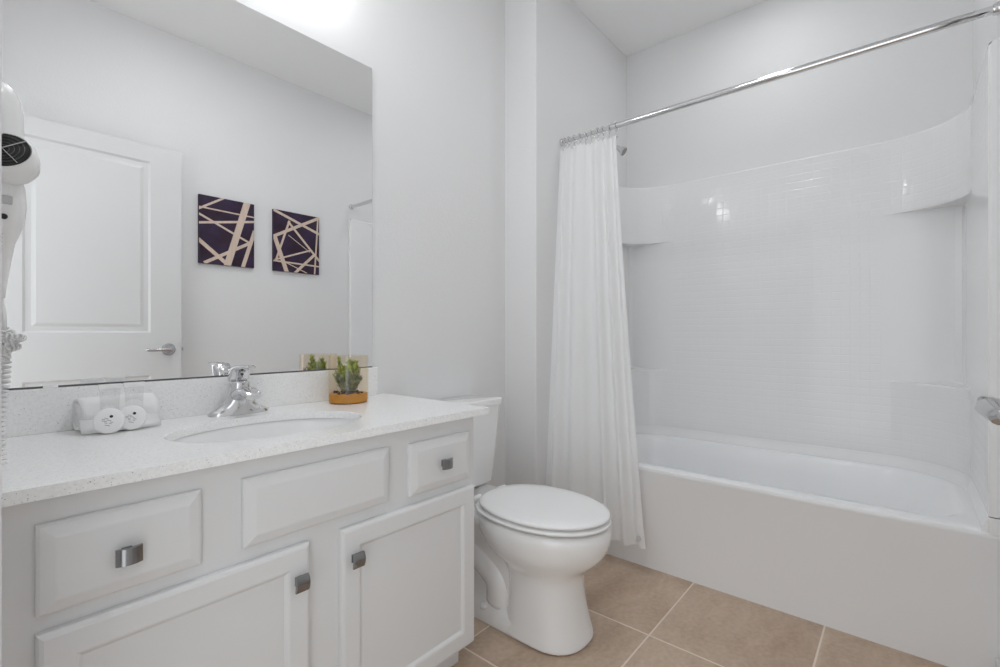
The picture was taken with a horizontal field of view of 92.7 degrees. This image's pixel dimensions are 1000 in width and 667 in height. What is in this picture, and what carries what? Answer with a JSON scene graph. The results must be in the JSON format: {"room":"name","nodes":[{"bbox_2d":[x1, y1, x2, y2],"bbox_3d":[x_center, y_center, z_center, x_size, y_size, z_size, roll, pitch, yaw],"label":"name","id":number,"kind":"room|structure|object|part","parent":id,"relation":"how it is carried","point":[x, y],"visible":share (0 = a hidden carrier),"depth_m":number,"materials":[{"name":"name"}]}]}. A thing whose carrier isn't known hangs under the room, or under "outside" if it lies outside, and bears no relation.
{"room":"bathroom","nodes":[
{"label":"bathroom","id":0,"kind":"room"},
{"bbox_2d":[235,0,504,486],"bbox_3d":[-0.628,-0.345,1.662,0.100,2.742,1.897,0,0,40],"label":"wall","id":1,"kind":"structure","parent":0,"point":[438,66],"depth_m":2.00,"materials":[{"name":"white paint"}]},
{"bbox_2d":[2,0,371,389],"bbox_3d":[-0.795,-0.426,1.378,0.010,1.100,0.996,0,0,40],"label":"wall mirror","id":2,"kind":"object","parent":1,"relation":"attached to","point":[199,203],"visible":1,"depth_m":1.30,"materials":[{"name":"silver mirror"}]},
{"bbox_2d":[2,367,376,437],"bbox_3d":[-0.788,0.175,1.379,0.020,0.102,1.015,0,0,40],"label":"backsplash","id":3,"kind":"structure","parent":1,"relation":"attached to","point":[39,410],"depth_m":1.28,"materials":[{"name":"white stone"}]},
{"bbox_2d":[505,0,626,485],"bbox_3d":[0.400,-0.345,2.724,0.288,2.742,1.053,0,0,40],"label":"wall","id":4,"kind":"structure","parent":0,"point":[564,78],"depth_m":2.31,"materials":[{"name":"white paint"}]},
{"bbox_2d":[616,145,626,155],"bbox_3d":[0.613,-1.011,2.619,0.172,0.096,0.063,0,0,40],"label":"sprayer","id":5,"kind":"object","parent":4,"relation":"attached to","point":[622,150],"visible":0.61,"depth_m":2.57,"materials":[{"name":"silver metal"}]},
{"bbox_2d":[559,1,999,145],"bbox_3d":[0.889,-0.958,1.898,1.527,0.038,0.038,0,0,40],"label":"shower curtain rod","id":6,"kind":"object","parent":4,"relation":"attached to","point":[994,10],"visible":0.98,"depth_m":1.69,"materials":[{"name":"silver metal"}]},
{"bbox_2d":[570,0,765,56],"bbox_3d":[0.405,-1.766,1.474,1.916,0.100,2.950,0,0,40],"label":"ceiling","id":7,"kind":"structure","parent":0,"point":[633,26],"depth_m":2.58,"materials":[{"name":"white paint"}]},
{"bbox_2d":[452,554,947,666],"bbox_3d":[0.392,1.066,1.459,1.916,0.080,2.990,0,0,40],"label":"floor","id":8,"kind":"structure","parent":0,"point":[641,616],"depth_m":1.60,"materials":[{"name":"tile"}]},
{"bbox_2d":[2,417,473,666],"bbox_3d":[-0.584,0.635,1.211,0.550,0.781,1.020,0,0,40],"label":"vanity cabinet","id":9,"kind":"object","parent":8,"relation":"on","point":[357,552],"visible":0.91,"depth_m":0.96,"materials":[{"name":"white paint"}]},
{"bbox_3d":[-0.622,0.357,0.796,0.019,0.138,0.220,0,0,40],"label":"drawer","id":10,"kind":"part","parent":9,"relation":"part of","materials":[{"name":"white paint"}]},
{"bbox_3d":[-0.607,0.361,0.779,0.026,0.027,0.036,0,0,40],"label":"knob","id":11,"kind":"part","parent":9,"relation":"part of","materials":[{"name":"grey metal"}]},
{"bbox_3d":[-0.555,0.685,0.875,0.019,0.466,0.427,0,0,40],"label":"cabinet door","id":12,"kind":"part","parent":9,"relation":"part of","materials":[{"name":"white paint"}]},
{"bbox_2d":[2,367,488,506],"bbox_3d":[-0.579,0.185,1.231,0.531,0.122,1.060,0,0,40],"label":"countertop","id":13,"kind":"structure","parent":9,"relation":"on","point":[47,458],"depth_m":1.08,"materials":[{"name":"white stone"}]},
{"bbox_2d":[93,408,124,433],"bbox_3d":[-0.881,0.197,1.075,0.057,0.056,0.028,0,0,-31],"label":"soap","id":14,"kind":"object","parent":13,"relation":"on","point":[109,420],"visible":1,"depth_m":1.07,"materials":[{"name":"white paper"}]},
{"bbox_2d":[98,383,120,431],"bbox_3d":[-0.897,0.171,1.097,0.030,0.110,0.033,0,0,-1],"label":"toiletry tube","id":15,"kind":"object","parent":13,"relation":"on","point":[117,385],"visible":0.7,"depth_m":1.09,"materials":[{"name":"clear plastic"}]},
{"bbox_2d":[72,393,160,434],"bbox_3d":[-0.912,0.185,1.139,0.110,0.077,0.153,0,0,40],"label":"rolled washcloth","id":16,"kind":"object","parent":13,"relation":"on","point":[84,410],"visible":0.59,"depth_m":1.11,"materials":[{"name":"white fabric"}]},
{"bbox_2d":[120,405,146,429],"bbox_3d":[-0.862,0.197,1.116,0.057,0.056,0.028,0,0,-37],"label":"soap","id":17,"kind":"object","parent":13,"relation":"on","point":[135,416],"visible":0.89,"depth_m":1.11,"materials":[{"name":"white paper"}]},
{"bbox_2d":[123,381,144,428],"bbox_3d":[-0.873,0.171,1.138,0.033,0.110,0.030,0,0,-8],"label":"toiletry tube","id":18,"kind":"object","parent":13,"relation":"on","point":[129,384],"visible":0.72,"depth_m":1.14,"materials":[{"name":"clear plastic"}]},
{"bbox_2d":[208,365,267,416],"bbox_3d":[-0.709,0.156,1.325,0.131,0.139,0.158,0,0,40],"label":"faucet","id":19,"kind":"object","parent":13,"relation":"on","point":[240,398],"visible":1,"depth_m":1.32,"materials":[{"name":"silver metal"}]},
{"bbox_3d":[-0.718,0.114,1.332,0.103,0.055,0.055,0,0,40],"label":"lever handle","id":20,"kind":"part","parent":19,"relation":"part of","materials":[{"name":"silver metal"}]},
{"bbox_3d":[-0.703,0.172,1.319,0.113,0.050,0.054,0,0,40],"label":"spout","id":21,"kind":"part","parent":19,"relation":"part of","materials":[{"name":"silver metal"}]},
{"bbox_2d":[173,418,355,442],"bbox_3d":[-0.563,0.313,1.190,0.356,0.138,0.508,0,0,40],"label":"undermount sink","id":22,"kind":"object","parent":13,"relation":"in","point":[271,429],"visible":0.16,"depth_m":1.32,"materials":[{"name":"white ceramic"}]},
{"bbox_2d":[329,356,367,403],"bbox_3d":[-0.500,0.148,1.573,0.127,0.155,0.127,0,0,40],"label":"potted plant","id":23,"kind":"object","parent":13,"relation":"on","point":[348,379],"visible":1,"depth_m":1.55,"materials":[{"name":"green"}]},
{"bbox_3d":[-0.418,0.523,1.002,0.026,0.034,0.028,0,0,40],"label":"knob","id":24,"kind":"part","parent":9,"relation":"part of","materials":[{"name":"grey metal"}]},
{"bbox_3d":[-0.330,0.523,1.104,0.026,0.034,0.028,0,0,40],"label":"knob","id":25,"kind":"part","parent":9,"relation":"part of","materials":[{"name":"grey metal"}]},
{"bbox_3d":[-0.224,0.685,1.264,0.019,0.466,0.441,0,0,40],"label":"cabinet door","id":26,"kind":"part","parent":9,"relation":"part of","materials":[{"name":"white paint"}]},
{"bbox_3d":[-0.164,0.359,1.334,0.019,0.138,0.225,0,0,40],"label":"drawer","id":27,"kind":"part","parent":9,"relation":"part of","materials":[{"name":"white paint"}]},
{"bbox_3d":[-0.148,0.359,1.318,0.026,0.027,0.036,0,0,40],"label":"knob","id":28,"kind":"part","parent":9,"relation":"part of","materials":[{"name":"grey metal"}]},
{"bbox_2d":[435,394,611,655],"bbox_3d":[0.044,0.650,1.764,0.776,0.752,0.424,0,0,40],"label":"toilet","id":29,"kind":"object","parent":8,"relation":"on","point":[535,546],"visible":0.79,"depth_m":1.57,"materials":[{"name":"white ceramic"}]},
{"bbox_3d":[-0.184,0.289,1.958,0.178,0.030,0.424,0,0,40],"label":"tank lid","id":30,"kind":"part","parent":29,"relation":"part of","materials":[{"name":"white ceramic"}]},
{"bbox_3d":[-0.186,0.471,1.960,0.163,0.334,0.406,0,0,40],"label":"tank","id":31,"kind":"part","parent":29,"relation":"part of","materials":[{"name":"white ceramic"}]},
{"bbox_3d":[0.151,0.620,1.673,0.495,0.012,0.372,0,0,40],"label":"seat","id":32,"kind":"part","parent":29,"relation":"part of","materials":[{"name":"white plastic"}]},
{"bbox_3d":[0.154,0.831,1.671,0.488,0.391,0.366,0,0,40],"label":"bowl","id":33,"kind":"part","parent":29,"relation":"part of","materials":[{"name":"white ceramic"}]},
{"bbox_3d":[0.152,0.600,1.672,0.484,0.020,0.366,0,0,40],"label":"lid","id":34,"kind":"part","parent":29,"relation":"part of","materials":[{"name":"white plastic"}]},
{"bbox_2d":[606,433,999,666],"bbox_3d":[1.123,0.805,2.172,1.527,0.442,0.755,0,0,40],"label":"bathtub","id":35,"kind":"object","parent":8,"relation":"on","point":[901,559],"visible":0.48,"depth_m":1.74,"materials":[{"name":"white plastic"}]},
{"bbox_2d":[627,0,972,187],"bbox_3d":[1.400,-0.345,2.498,1.528,2.742,0.100,0,0,40],"label":"wall","id":36,"kind":"structure","parent":0,"point":[922,83],"depth_m":2.38,"materials":[{"name":"white paint"}]},
{"bbox_2d":[559,38,999,535],"bbox_3d":[1.121,-0.136,2.170,1.526,1.452,0.759,0,0,40],"label":"shower surround","id":37,"kind":"object","parent":36,"relation":"attached to","point":[842,304],"visible":0.79,"depth_m":2.24,"materials":[{"name":"white plastic"}]},
{"bbox_2d":[973,0,999,95],"bbox_3d":[1.097,-0.345,0.885,0.100,2.742,2.950,0,0,40],"label":"wall","id":38,"kind":"structure","parent":0,"point":[986,29],"depth_m":1.75,"materials":[{"name":"white paint"}]},
{"bbox_2d":[996,657,999,666],"bbox_3d":[0.818,0.985,0.645,0.012,0.083,1.957,0,0,40],"label":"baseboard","id":39,"kind":"structure","parent":38,"relation":"attached to","point":[997,658],"depth_m":1.38,"materials":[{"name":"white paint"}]},
{"bbox_3d":[-0.512,-0.345,0.397,1.716,2.742,0.120,0,0,40],"label":"wall","id":40,"kind":"structure","parent":0,"visible":0},
{"bbox_2d":[0,0,1,666],"bbox_3d":[-0.194,-0.033,0.212,0.944,2.117,0.012,0,0,40],"label":"trim","id":41,"kind":"structure","parent":40,"relation":"attached to","point":[0,0],"depth_m":0.49,"materials":[{"name":"white paint"}]},
{"bbox_2d":[2,80,40,464],"bbox_3d":[-0.820,-0.098,0.768,0.153,0.631,0.084,0,0,12],"label":"hair dryer","id":42,"kind":"object","parent":40,"relation":"attached to","point":[21,165],"visible":0.88,"depth_m":0.77,"materials":[{"name":"white plastic"}]},
{"bbox_2d":[2,195,12,204],"bbox_3d":[-0.787,-0.213,0.759,0.005,0.014,0.016,0,0,40],"label":"switch","id":43,"kind":"object","parent":42,"relation":"attached to","point":[6,199],"depth_m":0.76,"materials":[{"name":"grey plastic"}]},
{"bbox_3d":[-0.816,-0.162,0.777,0.069,0.205,0.064,0,0,40],"label":"handle","id":44,"kind":"part","parent":42,"relation":"part of","materials":[{"name":"white plastic"}]},
{"bbox_3d":[-0.798,0.076,0.768,0.087,0.283,0.050,0,0,40],"label":"coiled cord","id":45,"kind":"part","parent":42,"relation":"part of","materials":[{"name":"white plastic"}]},
{"bbox_2d":[2,133,30,165],"bbox_3d":[-0.775,-0.287,0.743,0.065,0.059,0.030,0,0,-31],"label":"grille","id":46,"kind":"object","parent":42,"relation":"attached to","point":[16,151],"depth_m":0.75,"materials":[{"name":"black"}]},
{"bbox_2d":[975,396,999,424],"bbox_3d":[0.406,-0.001,0.282,0.128,2.030,0.835,0,0,40],"label":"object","id":47,"kind":"structure","parent":40,"relation":"in","point":[987,407],"depth_m":0.54,"materials":[{"name":"silver metal"}]},
{"label":"curtain hook","id":48,"kind":"object","parent":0,"visible":0},
{"bbox_2d":[546,134,645,548],"bbox_3d":[0.435,-0.007,2.159,0.476,1.818,0.169,0,0,40],"label":"shower curtain","id":49,"kind":"object","parent":48,"relation":"hanging from","point":[592,446],"visible":0.89,"depth_m":2.18,"materials":[{"name":"white fabric"}]}
]}

